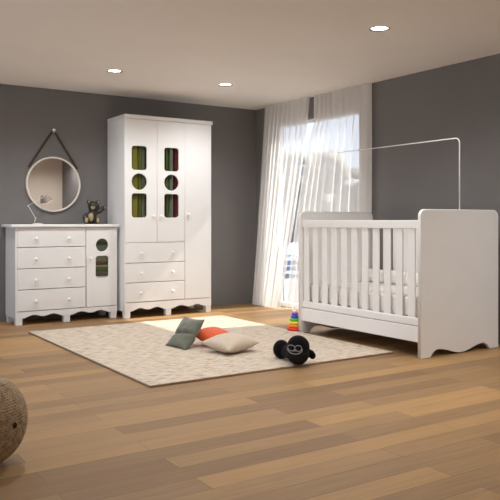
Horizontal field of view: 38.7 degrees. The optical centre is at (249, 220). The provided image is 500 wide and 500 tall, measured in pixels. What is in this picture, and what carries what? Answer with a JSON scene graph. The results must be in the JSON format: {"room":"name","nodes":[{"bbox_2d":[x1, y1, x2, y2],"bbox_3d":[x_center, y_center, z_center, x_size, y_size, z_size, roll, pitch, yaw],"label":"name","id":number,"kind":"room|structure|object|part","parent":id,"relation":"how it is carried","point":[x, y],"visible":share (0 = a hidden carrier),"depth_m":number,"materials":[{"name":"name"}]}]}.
{"room":"children's room","nodes":[
{"label":"children's room","id":0,"kind":"room"},
{"bbox_2d":[0,84,255,321],"bbox_3d":[-2.364,-0.180,7.187,5.973,2.360,0.100,0,0,-33],"label":"wall","id":1,"kind":"structure","parent":0,"point":[28,115],"depth_m":7.62,"materials":[{"name":"grey paint"}]},
{"bbox_2d":[26,128,80,211],"bbox_3d":[-2.019,-0.523,7.326,0.566,0.857,0.047,0,0,-33],"label":"round mirror","id":2,"kind":"object","parent":1,"relation":"attached to","point":[57,178],"visible":1,"depth_m":7.33,"materials":[{"name":"silver metal"}]},
{"bbox_2d":[28,158,78,209],"bbox_3d":[-2.021,-0.378,7.329,0.536,0.536,0.004,0,0,-33],"label":"mirror glass","id":3,"kind":"object","parent":2,"relation":"attached to","point":[57,178],"depth_m":7.33,"materials":[{"name":"silver mirror"}]},
{"bbox_2d":[0,303,499,499],"bbox_3d":[0.046,1.050,3.535,5.973,0.100,8.850,0,0,-33],"label":"floor","id":4,"kind":"structure","parent":0,"point":[400,425],"depth_m":3.43,"materials":[{"name":"brown wood"}]},
{"bbox_2d":[0,376,27,462],"bbox_3d":[-1.111,0.811,2.885,0.404,0.324,0.404,0,0,-37],"label":"pouf","id":5,"kind":"object","parent":4,"relation":"on","point":[13,408],"visible":1,"depth_m":2.82,"materials":[{"name":"beige wicker"}]},
{"bbox_2d":[1,224,119,325],"bbox_3d":[-1.900,0.516,7.184,1.099,0.967,0.385,0,0,-33],"label":"dresser","id":6,"kind":"object","parent":4,"relation":"on","point":[51,268],"visible":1,"depth_m":7.01,"materials":[{"name":"white paint"}]},
{"bbox_3d":[-2.375,0.950,7.051,0.065,0.100,0.065,0,0,-33],"label":"leg","id":7,"kind":"part","parent":6,"relation":"part of","materials":[{"name":"white paint"}]},
{"bbox_3d":[-2.219,0.944,6.818,0.070,0.112,0.065,0,0,-33],"label":"leg","id":8,"kind":"part","parent":6,"relation":"part of","materials":[{"name":"white paint"}]},
{"bbox_2d":[27,195,52,223],"bbox_3d":[-2.111,-0.117,7.176,0.265,0.300,0.107,0,0,-33],"label":"desk lamp","id":9,"kind":"object","parent":6,"relation":"on","point":[48,199],"visible":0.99,"depth_m":7.19,"materials":[{"name":"metal"}]},
{"bbox_3d":[-2.042,-0.221,7.228,0.085,0.092,0.092,0,0,-33],"label":"lamp shade","id":10,"kind":"part","parent":9,"relation":"part of","materials":[{"name":"beige metal"}]},
{"bbox_3d":[-1.939,0.765,6.974,0.676,0.200,0.020,0,0,-33],"label":"drawer","id":11,"kind":"part","parent":6,"relation":"part of","materials":[{"name":"white paint"}]},
{"bbox_3d":[-1.939,0.561,6.974,0.676,0.194,0.020,0,0,-33],"label":"drawer","id":12,"kind":"part","parent":6,"relation":"part of","materials":[{"name":"white paint"}]},
{"bbox_3d":[-1.939,0.358,6.974,0.676,0.199,0.020,0,0,-33],"label":"drawer","id":13,"kind":"part","parent":6,"relation":"part of","materials":[{"name":"white paint"}]},
{"bbox_3d":[-1.939,0.159,6.974,0.676,0.186,0.020,0,0,-33],"label":"drawer","id":14,"kind":"part","parent":6,"relation":"part of","materials":[{"name":"white paint"}]},
{"bbox_3d":[-1.829,0.944,7.076,0.070,0.112,0.065,0,0,-33],"label":"leg","id":15,"kind":"part","parent":6,"relation":"part of","materials":[{"name":"white paint"}]},
{"bbox_2d":[83,200,105,223],"bbox_3d":[-1.608,-0.094,7.337,0.265,0.250,0.140,0,0,-33],"label":"bear","id":16,"kind":"object","parent":6,"relation":"on","point":[90,217],"visible":1,"depth_m":7.31},
{"bbox_3d":[-1.513,0.466,7.254,0.325,0.800,0.018,0,0,-33],"label":"door","id":17,"kind":"part","parent":6,"relation":"part of","materials":[{"name":"white paint"}]},
{"bbox_2d":[96,271,107,275],"bbox_3d":[-1.590,0.537,7.364,0.260,0.051,0.220,0,0,-33],"label":"folded cloth","id":18,"kind":"object","parent":6,"relation":"in","point":[98,273],"visible":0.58,"depth_m":7.29,"materials":[{"name":"fabric"}]},
{"bbox_2d":[96,267,107,270],"bbox_3d":[-1.590,0.494,7.364,0.260,0.036,0.220,0,0,-33],"label":"folded cloth","id":19,"kind":"object","parent":18,"relation":"on","point":[105,268],"visible":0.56,"depth_m":7.29,"materials":[{"name":"green fabric"}]},
{"bbox_2d":[96,264,107,267],"bbox_3d":[-1.590,0.462,7.364,0.260,0.031,0.220,0,0,-33],"label":"folded cloth","id":20,"kind":"object","parent":19,"relation":"on","point":[97,266],"visible":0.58,"depth_m":7.28,"materials":[{"name":"green fabric"}]},
{"bbox_2d":[96,262,107,264],"bbox_3d":[-1.590,0.432,7.364,0.260,0.031,0.220,0,0,-33],"label":"folded cloth","id":21,"kind":"object","parent":20,"relation":"on","point":[97,263],"visible":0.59,"depth_m":7.29,"materials":[{"name":"red fabric"}]},
{"bbox_2d":[96,256,107,261],"bbox_3d":[-1.590,0.362,7.364,0.260,0.111,0.220,0,0,-33],"label":"folded cloth","id":22,"kind":"object","parent":21,"relation":"on","point":[98,258],"visible":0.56,"depth_m":7.29,"materials":[{"name":"brown fabric"}]},
{"bbox_2d":[96,245,107,250],"bbox_3d":[-1.590,0.277,7.364,0.260,0.061,0.220,0,0,-33],"label":"folded cloth","id":23,"kind":"object","parent":22,"relation":"on","point":[99,247],"visible":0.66,"depth_m":7.28,"materials":[{"name":"fabric"}]},
{"bbox_2d":[96,242,107,244],"bbox_3d":[-1.590,0.229,7.364,0.260,0.036,0.220,0,0,-33],"label":"folded cloth","id":24,"kind":"object","parent":23,"relation":"on","point":[97,243],"visible":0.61,"depth_m":7.28,"materials":[{"name":"green fabric"}]},
{"bbox_3d":[-1.571,0.950,7.581,0.065,0.100,0.065,0,0,-33],"label":"leg","id":25,"kind":"part","parent":6,"relation":"part of","materials":[{"name":"white paint"}]},
{"bbox_3d":[-1.418,0.944,7.347,0.070,0.112,0.065,0,0,-33],"label":"leg","id":26,"kind":"part","parent":6,"relation":"part of","materials":[{"name":"white paint"}]},
{"bbox_2d":[107,114,212,318],"bbox_3d":[-0.967,-0.047,7.728,1.039,2.094,0.485,0,0,-33],"label":"wardrobe","id":27,"kind":"object","parent":4,"relation":"on","point":[163,262],"visible":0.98,"depth_m":7.51,"materials":[{"name":"white paint"}]},
{"bbox_3d":[-1.270,0.930,7.313,0.068,0.140,0.065,0,0,-33],"label":"leg","id":28,"kind":"part","parent":27,"relation":"part of","materials":[{"name":"white paint"}]},
{"bbox_2d":[132,146,137,217],"bbox_3d":[-1.224,-0.437,7.401,0.089,1.014,0.095,0,0,-33],"label":"garment","id":29,"kind":"object","parent":27,"relation":"hanging from","point":[134,148],"visible":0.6,"depth_m":7.37,"materials":[{"name":"green fabric"}]},
{"bbox_2d":[137,146,140,217],"bbox_3d":[-1.165,-0.437,7.439,0.032,1.014,0.101,0,0,-33],"label":"garment","id":30,"kind":"object","parent":27,"relation":"hanging from","point":[138,147],"visible":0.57,"depth_m":7.41,"materials":[{"name":"fabric"}]},
{"bbox_3d":[-1.131,-0.415,7.374,0.360,1.272,0.018,0,0,-33],"label":"door","id":31,"kind":"part","parent":27,"relation":"part of","materials":[{"name":"white paint"}]},
{"bbox_2d":[141,146,144,217],"bbox_3d":[-1.134,-0.437,7.462,0.044,1.014,0.096,0,0,-33],"label":"garment","id":32,"kind":"object","parent":27,"relation":"hanging from","point":[142,147],"visible":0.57,"depth_m":7.42,"materials":[{"name":"fabric"}]},
{"bbox_2d":[145,147,145,216],"bbox_3d":[-1.090,-0.437,7.486,0.050,1.014,0.096,0,0,-33],"label":"garment","id":33,"kind":"object","parent":27,"relation":"hanging from","point":[145,147],"visible":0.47,"depth_m":7.46,"materials":[{"name":"red fabric"}]},
{"bbox_3d":[-0.990,0.739,7.468,0.679,0.195,0.020,0,0,-33],"label":"drawer","id":34,"kind":"part","parent":27,"relation":"part of","materials":[{"name":"white paint"}]},
{"bbox_3d":[-0.990,0.536,7.468,0.679,0.198,0.020,0,0,-33],"label":"drawer","id":35,"kind":"part","parent":27,"relation":"part of","materials":[{"name":"white paint"}]},
{"bbox_3d":[-0.990,0.329,7.468,0.679,0.205,0.020,0,0,-33],"label":"drawer","id":36,"kind":"part","parent":27,"relation":"part of","materials":[{"name":"white paint"}]},
{"bbox_3d":[-0.972,-1.074,7.735,1.039,0.040,0.469,0,0,-33],"label":"cornice","id":37,"kind":"part","parent":27,"relation":"part of","materials":[{"name":"white paint"}]},
{"bbox_2d":[164,151,164,215],"bbox_3d":[-0.951,-0.437,7.583,0.060,1.014,0.096,0,0,-33],"label":"garment","id":38,"kind":"object","parent":27,"relation":"hanging from","point":[164,151],"visible":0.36,"depth_m":7.57,"materials":[{"name":"fabric"}]},
{"bbox_2d":[164,148,167,217],"bbox_3d":[-0.905,-0.437,7.607,0.039,1.014,0.099,0,0,-33],"label":"garment","id":39,"kind":"object","parent":27,"relation":"hanging from","point":[165,149],"visible":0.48,"depth_m":7.57,"materials":[{"name":"fabric"}]},
{"bbox_3d":[-0.879,0.930,7.571,0.068,0.140,0.065,0,0,-33],"label":"leg","id":40,"kind":"part","parent":27,"relation":"part of","materials":[{"name":"white paint"}]},
{"bbox_2d":[167,148,172,217],"bbox_3d":[-0.863,-0.437,7.636,0.059,1.014,0.096,0,0,-33],"label":"garment","id":41,"kind":"object","parent":27,"relation":"hanging from","point":[170,150],"visible":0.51,"depth_m":7.60,"materials":[{"name":"fabric"}]},
{"bbox_3d":[-0.841,-0.415,7.565,0.327,1.272,0.018,0,0,-33],"label":"door","id":42,"kind":"part","parent":27,"relation":"part of","materials":[{"name":"white paint"}]},
{"bbox_2d":[173,148,177,217],"bbox_3d":[-0.808,-0.437,7.672,0.066,1.014,0.097,0,0,-33],"label":"garment","id":43,"kind":"object","parent":27,"relation":"hanging from","point":[175,151],"visible":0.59,"depth_m":7.63,"materials":[{"name":"red fabric"}]},
{"bbox_3d":[-0.568,-0.107,7.745,0.322,1.888,0.018,0,0,-33],"label":"door","id":44,"kind":"part","parent":27,"relation":"part of","materials":[{"name":"white paint"}]},
{"bbox_3d":[-0.473,0.930,7.839,0.068,0.140,0.065,0,0,-33],"label":"leg","id":45,"kind":"part","parent":27,"relation":"part of","materials":[{"name":"white paint"}]},
{"bbox_2d":[28,315,393,387],"bbox_3d":[-0.445,0.993,5.859,2.016,0.014,2.500,0,0,-33],"label":"rug","id":46,"kind":"object","parent":4,"relation":"on","point":[138,352],"visible":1,"depth_m":5.38,"materials":[{"name":"carpet"}]},
{"bbox_2d":[165,316,204,349],"bbox_3d":[-0.511,0.876,5.595,0.202,0.218,0.275,0,0,-40],"label":"pillow","id":47,"kind":"object","parent":46,"relation":"on","point":[186,332],"visible":1,"depth_m":5.54,"materials":[{"name":"grey fabric"}]},
{"bbox_2d":[196,327,228,341],"bbox_3d":[-0.278,0.917,5.658,0.272,0.136,0.300,0,0,37],"label":"pillow","id":48,"kind":"object","parent":46,"relation":"on","point":[204,334],"visible":0.48,"depth_m":5.59,"materials":[{"name":"orange fabric"}]},
{"bbox_2d":[201,332,259,352],"bbox_3d":[-0.147,0.918,5.378,0.309,0.133,0.336,0,0,45],"label":"pillow","id":49,"kind":"object","parent":46,"relation":"on","point":[231,342],"visible":1,"depth_m":5.30,"materials":[{"name":"beige fabric"}]},
{"bbox_2d":[287,310,298,330],"bbox_3d":[0.405,0.895,6.438,0.142,0.182,0.142,0,0,-33],"label":"toy","id":50,"kind":"object","parent":46,"relation":"on","point":[293,325],"visible":0.91,"depth_m":6.40,"materials":[{"name":"multicoloured plastic"}]},
{"bbox_2d":[273,335,315,364],"bbox_3d":[0.279,0.887,4.987,0.194,0.200,0.383,0,0,-33],"label":"plush gorilla","id":51,"kind":"object","parent":46,"relation":"on","point":[297,350],"visible":1,"depth_m":4.85,"materials":[{"name":"black fabric"}]},
{"bbox_2d":[299,138,497,358],"bbox_3d":[1.199,0.182,6.001,0.878,1.637,1.455,0,0,-33],"label":"crib","id":52,"kind":"object","parent":4,"relation":"on","point":[453,253],"visible":0.94,"depth_m":5.53,"materials":[{"name":"white paint"}]},
{"bbox_3d":[0.864,0.025,5.780,0.030,0.063,1.399,0,0,-33],"label":"rail","id":53,"kind":"part","parent":52,"relation":"part of","materials":[{"name":"white paint"}]},
{"bbox_3d":[0.858,0.831,5.776,0.020,0.115,1.399,0,0,-33],"label":"panel","id":54,"kind":"part","parent":52,"relation":"part of","materials":[{"name":"white paint"}]},
{"bbox_3d":[0.864,0.740,5.780,0.030,0.056,1.399,0,0,-33],"label":"rail","id":55,"kind":"part","parent":52,"relation":"part of","materials":[{"name":"white paint"}]},
{"bbox_2d":[310,281,417,316],"bbox_3d":[1.199,0.642,6.001,0.754,0.144,1.391,0,0,-33],"label":"mattress","id":56,"kind":"object","parent":52,"relation":"on","point":[393,286],"visible":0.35,"depth_m":5.79,"materials":[{"name":"white fabric"}]},
{"bbox_2d":[369,269,383,282],"bbox_3d":[1.153,0.508,6.630,0.103,0.124,0.273,0,0,-33],"label":"cushion","id":57,"kind":"object","parent":56,"relation":"on","point":[370,270],"visible":0.3,"depth_m":6.56,"materials":[{"name":"white fabric"}]},
{"bbox_2d":[391,270,405,284],"bbox_3d":[1.305,0.508,6.400,0.103,0.124,0.273,0,0,-33],"label":"cushion","id":58,"kind":"object","parent":56,"relation":"on","point":[393,273],"visible":0.4,"depth_m":6.34,"materials":[{"name":"white fabric"}]},
{"bbox_2d":[406,272,417,286],"bbox_3d":[1.458,0.508,6.170,0.102,0.124,0.273,0,0,-33],"label":"cushion","id":59,"kind":"object","parent":56,"relation":"on","point":[407,272],"visible":0.23,"depth_m":6.17,"materials":[{"name":"white fabric"}]},
{"bbox_3d":[1.203,-0.348,5.995,0.010,0.577,1.419,0,0,-33],"label":"canopy arm","id":60,"kind":"part","parent":52,"relation":"part of","materials":[{"name":"white paint"}]},
{"bbox_2d":[0,0,499,109],"bbox_3d":[0.046,-1.410,3.535,5.973,0.100,8.850,0,0,-33],"label":"ceiling","id":61,"kind":"structure","parent":0,"point":[271,52],"depth_m":5.49,"materials":[{"name":"paint"}]},
{"bbox_2d":[107,70,122,72],"bbox_3d":[-1.228,-1.378,6.462,0.148,0.044,0.148,0,0,-33],"label":"ceiling light","id":62,"kind":"object","parent":61,"relation":"attached to","point":[109,71],"visible":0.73,"depth_m":6.50,"materials":[{"name":"metal"}]},
{"bbox_2d":[218,84,231,86],"bbox_3d":[-0.244,-1.378,7.112,0.148,0.044,0.148,0,0,-33],"label":"ceiling light","id":63,"kind":"object","parent":61,"relation":"attached to","point":[224,85],"visible":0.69,"depth_m":7.13,"materials":[{"name":"metal"}]},
{"bbox_2d":[252,96,309,308],"bbox_3d":[0.330,-0.182,8.140,0.146,2.352,0.992,0,0,-33],"label":"curtain","id":64,"kind":"object","parent":61,"relation":"hanging from","point":[285,123],"visible":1,"depth_m":8.14,"materials":[{"name":"white fabric"}]},
{"bbox_2d":[286,83,371,310],"bbox_3d":[0.801,-0.182,7.549,0.062,2.352,1.416,0,0,-34],"label":"curtain","id":65,"kind":"object","parent":61,"relation":"hanging from","point":[332,181],"visible":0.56,"depth_m":7.38,"materials":[{"name":"white fabric"}]},
{"bbox_2d":[369,26,389,31],"bbox_3d":[0.917,-1.378,5.039,0.148,0.044,0.148,0,0,-33],"label":"ceiling light","id":66,"kind":"object","parent":61,"relation":"attached to","point":[377,28],"visible":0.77,"depth_m":5.05,"materials":[{"name":"metal"}]},
{"bbox_2d":[371,27,386,29],"bbox_3d":[0.917,-1.369,5.039,0.115,0.006,0.115,0,0,-33],"label":"diffuser","id":67,"kind":"object","parent":66,"relation":"attached to","point":[373,28],"depth_m":5.05,"materials":[{"name":"white plastic"}]},
{"bbox_2d":[256,53,499,343],"bbox_3d":[2.120,-0.180,5.761,0.140,2.360,7.220,0,0,-33],"label":"wall","id":68,"kind":"structure","parent":0,"point":[461,100],"depth_m":6.33,"materials":[{"name":"grey paint"}]},
{"bbox_2d":[280,119,313,306],"bbox_3d":[0.756,-0.065,7.835,0.050,2.130,1.475,0,0,-33],"label":"window","id":69,"kind":"structure","parent":68,"relation":"in","point":[283,303],"depth_m":8.32,"materials":[{"name":"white glass"}]},
{"label":"outside","id":70,"kind":"structure","parent":0,"visible":0},
{"bbox_2d":[284,274,288,301],"bbox_3d":[1.106,1.070,10.316,3.187,0.100,16.000,0,0,-33],"label":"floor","id":71,"kind":"structure","parent":70,"point":[286,281],"depth_m":11.09,"materials":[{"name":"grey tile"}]},
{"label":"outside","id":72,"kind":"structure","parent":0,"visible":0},
{"bbox_2d":[286,243,292,273],"bbox_3d":[11.931,1.090,43.823,51.800,0.100,80.000,0,0,-33],"label":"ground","id":73,"kind":"structure","parent":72,"point":[291,244],"depth_m":18.75,"materials":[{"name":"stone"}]},
{"bbox_2d":[291,153,306,238],"bbox_3d":[1.411,-0.277,16.049,1.748,2.646,1.331,0,0,3],"label":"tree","id":74,"kind":"object","parent":73,"relation":"on","point":[304,154],"visible":0.03,"depth_m":15.60,"materials":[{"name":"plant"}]}
]}

